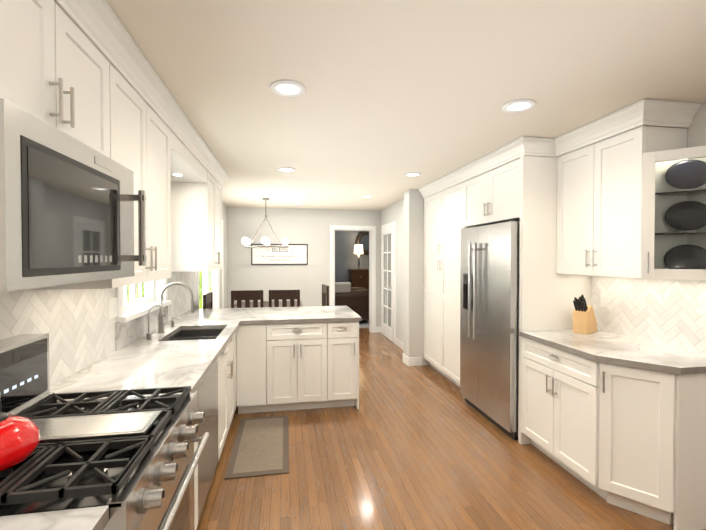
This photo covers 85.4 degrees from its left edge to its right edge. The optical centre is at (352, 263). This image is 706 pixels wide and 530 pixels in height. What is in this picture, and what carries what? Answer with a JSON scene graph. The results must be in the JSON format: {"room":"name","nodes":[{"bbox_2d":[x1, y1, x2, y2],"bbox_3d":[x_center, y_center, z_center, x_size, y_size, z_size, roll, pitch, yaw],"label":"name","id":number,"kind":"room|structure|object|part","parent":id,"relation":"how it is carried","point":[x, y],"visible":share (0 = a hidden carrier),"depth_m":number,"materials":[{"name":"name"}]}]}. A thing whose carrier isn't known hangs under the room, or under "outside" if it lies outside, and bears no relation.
{"room":"kitchen and dining room","nodes":[
{"label":"kitchen and dining room","id":0,"kind":"room"},
{"bbox_2d":[0,505,108,529],"bbox_3d":[-0.686,0.614,-0.348,0.648,0.040,2.443,0,1,-10],"label":"countertop","id":1,"kind":"structure","parent":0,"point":[89,518],"depth_m":0.86,"materials":[{"name":"white stone"}]},
{"bbox_2d":[108,297,117,318],"bbox_3d":[-1.483,0.277,2.363,0.009,0.120,0.120,0,1,-10],"label":"switch plate","id":2,"kind":"object","parent":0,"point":[112,301],"depth_m":2.35,"materials":[{"name":"white plastic"}]},
{"bbox_2d":[115,203,227,322],"bbox_3d":[-1.600,0.245,2.510,0.150,2.440,9.700,0,1,-10],"label":"wall","id":3,"kind":"structure","parent":0,"point":[225,245],"depth_m":6.78,"materials":[{"name":"grey paint"}]},
{"bbox_2d":[0,0,63,131],"bbox_3d":[-1.070,-0.664,0.994,0.330,0.568,0.380,0,1,-10],"label":"upper cabinet","id":4,"kind":"object","parent":3,"relation":"attached to","point":[58,70],"depth_m":1.12,"materials":[{"name":"white wood"}]},
{"bbox_2d":[0,98,146,291],"bbox_3d":[-1.029,-0.160,1.203,0.494,0.440,0.748,0,1,-10],"label":"microwave","id":5,"kind":"object","parent":4,"relation":"attached to","point":[66,208],"visible":1,"depth_m":1.07,"materials":[{"name":"silver metal"}]},
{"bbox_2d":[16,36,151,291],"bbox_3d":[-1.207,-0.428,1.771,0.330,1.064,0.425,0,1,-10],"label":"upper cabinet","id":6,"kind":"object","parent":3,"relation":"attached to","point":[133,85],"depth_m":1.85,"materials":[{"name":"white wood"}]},
{"bbox_2d":[64,0,115,160],"bbox_3d":[-1.137,-0.670,1.369,0.330,0.568,0.380,0,1,-10],"label":"upper cabinet","id":7,"kind":"object","parent":3,"relation":"attached to","point":[89,76],"depth_m":1.42,"materials":[{"name":"white wood"}]},
{"bbox_3d":[-1.679,-0.009,2.918,0.006,0.625,0.800,0,1,-10],"label":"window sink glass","id":8,"kind":"part","parent":3,"relation":"part of","materials":[{"name":"clear glass"}]},
{"bbox_2d":[116,279,171,322],"bbox_3d":[-1.645,-0.032,2.924,0.204,0.810,1.030,0,1,-10],"label":"window","id":9,"kind":"structure","parent":3,"relation":"in","point":[135,308],"depth_m":2.92,"materials":[{"name":"white"}]},
{"bbox_2d":[152,84,175,280],"bbox_3d":[-1.281,-0.435,2.189,0.330,1.064,0.425,0,1,-10],"label":"upper cabinet","id":10,"kind":"object","parent":3,"relation":"attached to","point":[163,182],"depth_m":2.27,"materials":[{"name":"white wood"}]},
{"bbox_2d":[172,152,215,271],"bbox_3d":[-1.557,-0.459,3.753,0.330,1.064,0.415,0,1,-10],"label":"upper cabinet","id":11,"kind":"object","parent":3,"relation":"attached to","point":[195,182],"depth_m":3.55,"materials":[{"name":"white wood"}]},
{"bbox_3d":[-2.153,0.372,5.582,0.036,1.690,1.600,0,1,-10],"label":"patio door glass","id":12,"kind":"part","parent":3,"relation":"part of","materials":[{"name":"clear glass"}]},
{"bbox_2d":[196,219,223,308],"bbox_3d":[-2.119,0.345,5.588,0.138,2.145,1.970,0,1,-10],"label":"door frame","id":13,"kind":"structure","parent":3,"relation":"attached to","point":[206,279],"depth_m":5.62,"materials":[{"name":"white wood"}]},
{"bbox_2d":[212,269,217,307],"bbox_3d":[-2.223,0.373,6.169,0.005,1.970,0.580,0,1,-10],"label":"door blind","id":14,"kind":"object","parent":3,"relation":"attached to","point":[215,286],"visible":0.21,"depth_m":6.18,"materials":[{"name":"white fabric"}]},
{"bbox_2d":[216,168,223,269],"bbox_3d":[-1.630,-0.465,4.161,0.330,1.064,0.415,0,1,-10],"label":"upper cabinet","id":15,"kind":"object","parent":3,"relation":"attached to","point":[219,175],"depth_m":4.20,"materials":[{"name":"white wood"}]},
{"bbox_2d":[227,207,380,332],"bbox_3d":[-0.969,0.168,7.470,3.120,2.440,0.150,0,1,-10],"label":"wall","id":16,"kind":"structure","parent":0,"point":[310,228],"depth_m":7.35,"materials":[{"name":"grey paint"}]},
{"bbox_2d":[251,244,307,264],"bbox_3d":[-1.397,-0.169,7.300,1.060,0.400,0.020,0,1,-10],"label":"sign","id":17,"kind":"object","parent":16,"relation":"attached to","point":[294,254],"visible":0.98,"depth_m":7.30,"materials":[{"name":"white paper"}]},
{"bbox_2d":[330,225,375,332],"bbox_3d":[-0.013,0.320,7.641,0.920,2.130,0.186,0,1,-10],"label":"trim","id":18,"kind":"structure","parent":16,"relation":"attached to","point":[372,314],"depth_m":7.61,"materials":[{"name":"white wood"}]},
{"bbox_2d":[335,231,368,281],"bbox_3d":[-0.142,0.126,10.205,5.300,2.440,0.150,0,1,-10],"label":"wall","id":19,"kind":"structure","parent":0,"point":[346,258],"depth_m":10.11,"materials":[{"name":"paint"}]},
{"bbox_2d":[355,231,368,254],"bbox_3d":[0.388,-0.554,10.184,0.660,0.660,0.050,0,1,-10],"label":"round mirror","id":20,"kind":"object","parent":19,"relation":"attached to","point":[362,237],"visible":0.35,"depth_m":10.16,"materials":[{"name":"clear glass"}]},
{"bbox_2d":[54,0,705,209],"bbox_3d":[0.259,-1.039,2.747,4.400,0.120,9.860,0,1,-10],"label":"ceiling","id":21,"kind":"structure","parent":0,"point":[387,99],"depth_m":1.98,"materials":[{"name":"paint"}]},
{"bbox_2d":[241,198,288,247],"bbox_3d":[-1.387,-0.637,6.088,0.722,0.786,0.814,0,1,-10],"label":"chandelier","id":22,"kind":"object","parent":21,"relation":"hanging from","point":[265,241],"visible":1,"depth_m":5.93,"materials":[{"name":"silver metal"}]},
{"bbox_2d":[277,167,295,171],"bbox_3d":[-0.704,-0.993,4.060,0.196,0.012,0.196,0,1,-10],"label":"recessed light","id":23,"kind":"object","parent":21,"relation":"in","point":[285,169],"visible":1,"depth_m":4.06,"materials":[{"name":"white plastic"}]},
{"bbox_2d":[270,80,305,96],"bbox_3d":[-0.360,-0.963,2.111,0.196,0.012,0.196,0,1,-10],"label":"recessed light","id":24,"kind":"object","parent":21,"relation":"in","point":[288,88],"visible":1,"depth_m":2.10,"materials":[{"name":"white"}]},
{"bbox_2d":[361,195,373,197],"bbox_3d":[0.217,-1.021,5.858,0.196,0.012,0.196,0,1,-10],"label":"recessed light","id":25,"kind":"object","parent":21,"relation":"in","point":[367,196],"visible":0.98,"depth_m":5.85,"materials":[{"name":"white"}]},
{"bbox_2d":[404,172,421,176],"bbox_3d":[0.674,-0.997,4.304,0.196,0.012,0.196,0,1,-10],"label":"recessed light","id":26,"kind":"object","parent":21,"relation":"in","point":[413,174],"visible":1,"depth_m":4.30,"materials":[{"name":"white"}]},
{"bbox_2d":[502,99,535,112],"bbox_3d":[1.019,-0.967,2.354,0.196,0.012,0.196,0,1,-10],"label":"recessed light","id":27,"kind":"object","parent":21,"relation":"in","point":[518,105],"visible":1,"depth_m":2.35,"materials":[{"name":"white"}]},
{"bbox_2d":[381,199,403,349],"bbox_3d":[1.067,0.179,6.738,0.846,2.440,2.300,0,1,-10],"label":"glass door","id":28,"kind":"structure","parent":0,"point":[392,260],"depth_m":6.71,"materials":[{"name":"grey paint"}]},
{"bbox_3d":[0.644,0.309,7.092,0.004,1.690,0.580,0,1,-10],"label":"french door glass","id":29,"kind":"part","parent":28,"relation":"part of","materials":[{"name":"grey"}]},
{"bbox_3d":[0.645,0.329,7.092,0.035,2.130,0.990,0,1,-10],"label":"french door frame","id":30,"kind":"part","parent":28,"relation":"part of","materials":[{"name":"white wood"}]},
{"bbox_3d":[0.835,1.355,6.090,0.014,0.110,1.070,0,1,-10],"label":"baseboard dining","id":31,"kind":"part","parent":28,"relation":"part of","materials":[{"name":"white"}]},
{"bbox_2d":[403,189,440,364],"bbox_3d":[1.228,0.199,5.471,0.970,2.440,0.250,0,1,-10],"label":"wall","id":32,"kind":"structure","parent":0,"point":[413,325],"depth_m":5.29,"materials":[{"name":"grey paint"}]},
{"bbox_2d":[403,353,421,365],"bbox_3d":[0.838,1.360,5.413,0.204,0.120,0.264,0,1,-10],"label":"baseboard","id":33,"kind":"structure","parent":32,"relation":"attached to","point":[412,361],"depth_m":5.29,"materials":[{"name":"white wood"}]},
{"bbox_2d":[196,328,705,529],"bbox_3d":[0.542,1.492,4.634,5.600,0.120,13.400,0,1,-10],"label":"floor","id":34,"kind":"structure","parent":0,"point":[404,446],"depth_m":2.62,"materials":[{"name":"brown wood"}]},
{"bbox_2d":[0,333,208,529],"bbox_3d":[-0.913,0.887,1.239,0.729,1.195,0.748,0,1,-10],"label":"range","id":35,"kind":"object","parent":34,"relation":"on","point":[131,462],"visible":0.9,"depth_m":1.20,"materials":[{"name":"silver metal"}]},
{"bbox_2d":[0,397,40,471],"bbox_3d":[-0.966,0.436,0.997,0.213,0.197,0.259,0,1,-10],"label":"kettle","id":36,"kind":"object","parent":35,"relation":"on","point":[20,437],"visible":1,"depth_m":1.01,"materials":[{"name":"red metal"}]},
{"bbox_2d":[194,424,197,529],"bbox_3d":[-1.081,1.038,1.776,0.608,0.875,0.355,0,1,-10],"label":"base cabinet","id":37,"kind":"object","parent":34,"relation":"on","point":[195,443],"depth_m":1.97,"materials":[{"name":"white wood"}]},
{"bbox_2d":[197,359,217,520],"bbox_3d":[-1.155,1.033,2.254,0.592,0.871,0.602,0,1,-10],"label":"dishwasher","id":38,"kind":"object","parent":34,"relation":"on","point":[207,396],"visible":0.15,"depth_m":2.27,"materials":[{"name":"silver metal"}]},
{"bbox_2d":[203,292,212,308],"bbox_3d":[-1.600,0.900,4.774,0.435,1.060,0.430,0,1,-10],"label":"dining chair","id":39,"kind":"object","parent":34,"relation":"on","point":[208,300],"visible":0.1,"depth_m":4.71,"materials":[{"name":"brown wood"}]},
{"bbox_2d":[218,400,235,461],"bbox_3d":[-1.297,1.144,2.998,0.608,0.625,0.900,0,1,-10],"label":"base cabinet","id":40,"kind":"object","parent":34,"relation":"on","point":[226,408],"depth_m":2.89,"materials":[{"name":"white wood"}]},
{"bbox_2d":[231,290,263,307],"bbox_3d":[-1.453,0.891,5.336,0.430,1.060,0.435,0,1,-10],"label":"dining chair","id":41,"kind":"object","parent":34,"relation":"on","point":[247,296],"visible":0.31,"depth_m":5.12,"materials":[{"name":"brown wood"}]},
{"bbox_2d":[236,400,267,413],"bbox_3d":[-1.008,1.005,3.899,0.275,0.875,0.608,0,1,-10],"label":"base cabinet","id":42,"kind":"object","parent":34,"relation":"on","point":[246,406],"depth_m":3.68,"materials":[{"name":"white wood"}]},
{"bbox_2d":[225,415,288,478],"bbox_3d":[-0.741,1.450,3.101,0.430,0.010,0.970,0,1,-10],"label":"rug","id":43,"kind":"object","parent":34,"relation":"on","point":[261,446],"visible":1,"depth_m":2.98,"materials":[{"name":"beige fabric"}]},
{"bbox_2d":[234,301,302,307],"bbox_3d":[-1.333,1.030,6.042,1.050,0.760,0.900,0,1,-10],"label":"dining table","id":44,"kind":"object","parent":34,"relation":"on","point":[266,303],"visible":0.1,"depth_m":6.03,"materials":[{"name":"brown wood"}]},
{"bbox_2d":[269,290,299,306],"bbox_3d":[-0.970,0.890,5.421,0.430,1.060,0.435,0,1,-10],"label":"dining chair","id":45,"kind":"object","parent":34,"relation":"on","point":[276,296],"visible":0.23,"depth_m":5.21,"materials":[{"name":"brown wood"}]},
{"bbox_2d":[268,396,327,411],"bbox_3d":[-0.587,1.004,3.974,0.580,0.875,0.608,0,1,-10],"label":"base cabinet","id":46,"kind":"object","parent":34,"relation":"on","point":[282,403],"depth_m":3.73,"materials":[{"name":"white wood"}]},
{"bbox_2d":[50,306,361,401],"bbox_3d":[-0.713,0.560,3.106,1.798,0.040,2.863,0,1,-10],"label":"countertop","id":47,"kind":"structure","parent":46,"relation":"on","point":[261,353],"depth_m":3.60,"materials":[{"name":"white stone"}]},
{"bbox_2d":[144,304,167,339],"bbox_3d":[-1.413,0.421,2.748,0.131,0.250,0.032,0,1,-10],"label":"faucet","id":48,"kind":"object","parent":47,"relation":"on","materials":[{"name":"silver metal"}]},
{"bbox_2d":[146,282,194,339],"bbox_3d":[-1.389,0.344,3.004,0.278,0.397,0.530,0,1,-10],"label":"faucet","id":49,"kind":"object","parent":47,"relation":"in","point":[163,332],"depth_m":2.98,"materials":[{"name":"silver metal"}]},
{"bbox_2d":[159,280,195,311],"bbox_3d":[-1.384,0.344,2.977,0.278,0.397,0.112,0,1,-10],"label":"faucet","id":50,"kind":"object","parent":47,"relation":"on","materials":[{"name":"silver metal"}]},
{"bbox_2d":[166,329,223,340],"bbox_3d":[-1.237,0.695,3.022,0.398,0.223,0.618,0,1,-10],"label":"sink","id":51,"kind":"object","parent":47,"relation":"in","point":[185,334],"depth_m":3.29,"materials":[{"name":"metal"}]},
{"bbox_2d":[322,284,328,305],"bbox_3d":[-0.634,0.880,6.061,0.435,1.060,0.430,0,1,-15],"label":"dining chair","id":52,"kind":"object","parent":34,"relation":"on","point":[325,295],"visible":0.1,"depth_m":6.08,"materials":[{"name":"brown wood"}]},
{"bbox_2d":[328,392,358,408],"bbox_3d":[-0.150,1.003,4.067,0.313,0.875,0.640,0,1,-10],"label":"base cabinet","id":53,"kind":"object","parent":34,"relation":"on","point":[345,398],"depth_m":3.82,"materials":[{"name":"white wood"}]},
{"bbox_2d":[348,269,368,289],"bbox_3d":[0.346,0.755,9.950,0.870,1.190,0.520,0,1,-10],"label":"dresser","id":54,"kind":"object","parent":34,"relation":"on","point":[358,277],"visible":0.15,"depth_m":9.68,"materials":[{"name":"brown wood"}]},
{"bbox_2d":[354,245,362,268],"bbox_3d":[0.145,-0.161,9.901,0.250,0.640,0.250,0,1,-10],"label":"table lamp","id":55,"kind":"object","parent":54,"relation":"on","point":[358,249],"visible":1,"depth_m":9.81,"materials":[{"name":"white fabric"}]},
{"bbox_2d":[359,320,368,327],"bbox_3d":[0.196,1.360,8.887,4.400,0.012,1.500,0,1,-10],"label":"living room rug","id":56,"kind":"object","parent":34,"relation":"on","point":[363,323],"visible":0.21,"depth_m":8.49,"materials":[{"name":"fabric"}]},
{"bbox_2d":[335,282,368,319],"bbox_3d":[-0.060,0.881,8.950,0.900,0.942,1.073,0,1,-10],"label":"sofa","id":57,"kind":"object","parent":56,"relation":"on","point":[355,299],"visible":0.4,"depth_m":8.46,"materials":[{"name":"leather"}]},
{"bbox_2d":[335,282,350,291],"bbox_3d":[-0.239,0.583,8.463,0.380,0.330,0.186,0,1,-10],"label":"pillow","id":58,"kind":"object","parent":57,"relation":"on","point":[339,286],"depth_m":8.40,"materials":[{"name":"fabric"}]},
{"bbox_2d":[422,167,521,397],"bbox_3d":[1.389,0.212,4.726,0.608,2.436,1.266,0,1,-10],"label":"tall cabinet","id":59,"kind":"object","parent":34,"relation":"on","point":[445,210],"depth_m":4.60,"materials":[{"name":"white wood"}]},
{"bbox_2d":[460,220,519,439],"bbox_3d":[1.496,0.544,3.600,0.756,1.807,0.910,0,1,-10],"label":"fridge","id":60,"kind":"object","parent":34,"relation":"on","point":[489,328],"visible":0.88,"depth_m":3.39,"materials":[{"name":"silver metal"}]},
{"bbox_2d":[518,335,597,493],"bbox_3d":[1.725,1.023,2.749,0.638,0.875,0.750,0,1,-10],"label":"base cabinet","id":61,"kind":"object","parent":34,"relation":"on","point":[558,393],"depth_m":2.63,"materials":[{"name":"white wood"}]},
{"bbox_2d":[519,327,705,378],"bbox_3d":[1.744,0.568,2.582,0.658,0.040,1.069,0,1,-10],"label":"countertop","id":62,"kind":"structure","parent":61,"relation":"on","point":[642,358],"depth_m":2.37,"materials":[{"name":"white stone"}]},
{"bbox_2d":[573,294,596,334],"bbox_3d":[1.799,0.390,2.981,0.219,0.302,0.104,-1,1,-35],"label":"knife block","id":63,"kind":"object","parent":62,"relation":"on","point":[584,320],"visible":1,"depth_m":2.94,"materials":[{"name":"brown wood"}]},
{"bbox_2d":[598,363,641,514],"bbox_3d":[1.622,1.035,2.204,0.229,0.869,0.280,0,1,-10],"label":"base cabinet","id":64,"kind":"object","parent":34,"relation":"on","point":[612,410],"depth_m":2.25,"materials":[{"name":"white wood"}]},
{"bbox_2d":[642,375,685,529],"bbox_3d":[1.631,1.032,2.202,0.219,0.875,0.295,0,1,-10],"label":"base cabinet","id":65,"kind":"object","parent":34,"relation":"on","point":[661,398],"depth_m":2.11,"materials":[{"name":"white wood"}]},
{"bbox_2d":[682,375,705,529],"bbox_3d":[1.935,1.031,2.255,0.398,0.875,0.295,0,1,-10],"label":"base cabinet","id":66,"kind":"object","parent":34,"relation":"on","point":[694,401],"depth_m":2.09,"materials":[{"name":"white wood"}]},
{"bbox_2d":[600,292,608,307],"bbox_3d":[1.987,0.289,3.021,0.009,0.115,0.074,0,1,-10],"label":"outlet plate","id":67,"kind":"object","parent":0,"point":[604,296],"depth_m":3.02,"materials":[{"name":"white plastic"}]},
{"bbox_2d":[563,102,705,154],"bbox_3d":[2.276,0.254,1.900,0.150,2.440,7.150,0,1,-10],"label":"wall","id":68,"kind":"structure","parent":0,"point":[696,133],"depth_m":2.35,"materials":[{"name":"paint"}]},
{"bbox_2d":[466,139,553,226],"bbox_3d":[1.577,-0.686,3.647,0.608,0.606,1.038,0,1,-10],"label":"upper cabinet","id":69,"kind":"object","parent":68,"relation":"attached to","point":[522,189],"depth_m":3.18,"materials":[{"name":"white wood"}]},
{"bbox_2d":[550,99,701,282],"bbox_3d":[1.875,-0.443,2.725,0.343,1.064,0.809,0,1,-10],"label":"upper cabinet","id":70,"kind":"object","parent":68,"relation":"attached to","point":[594,184],"depth_m":2.63,"materials":[{"name":"white wood"}]},
{"bbox_2d":[634,135,705,274],"bbox_3d":[1.964,-0.316,2.226,0.343,0.711,0.322,0,1,-10],"label":"upper cabinet","id":71,"kind":"object","parent":68,"relation":"attached to","point":[670,193],"depth_m":2.32,"materials":[{"name":"white wood"}]},
{"bbox_3d":[1.977,-0.287,2.235,0.285,0.654,0.270,0,1,-10],"label":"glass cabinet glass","id":72,"kind":"part","parent":71,"relation":"part of","materials":[{"name":"clear glass"}]},
{"label":"outside","id":73,"kind":"structure","parent":0,"visible":0},
{"bbox_2d":[123,271,211,308],"bbox_3d":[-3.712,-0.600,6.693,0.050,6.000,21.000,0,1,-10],"label":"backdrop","id":74,"kind":"structure","parent":73,"point":[200,286],"depth_m":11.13,"materials":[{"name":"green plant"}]}
]}

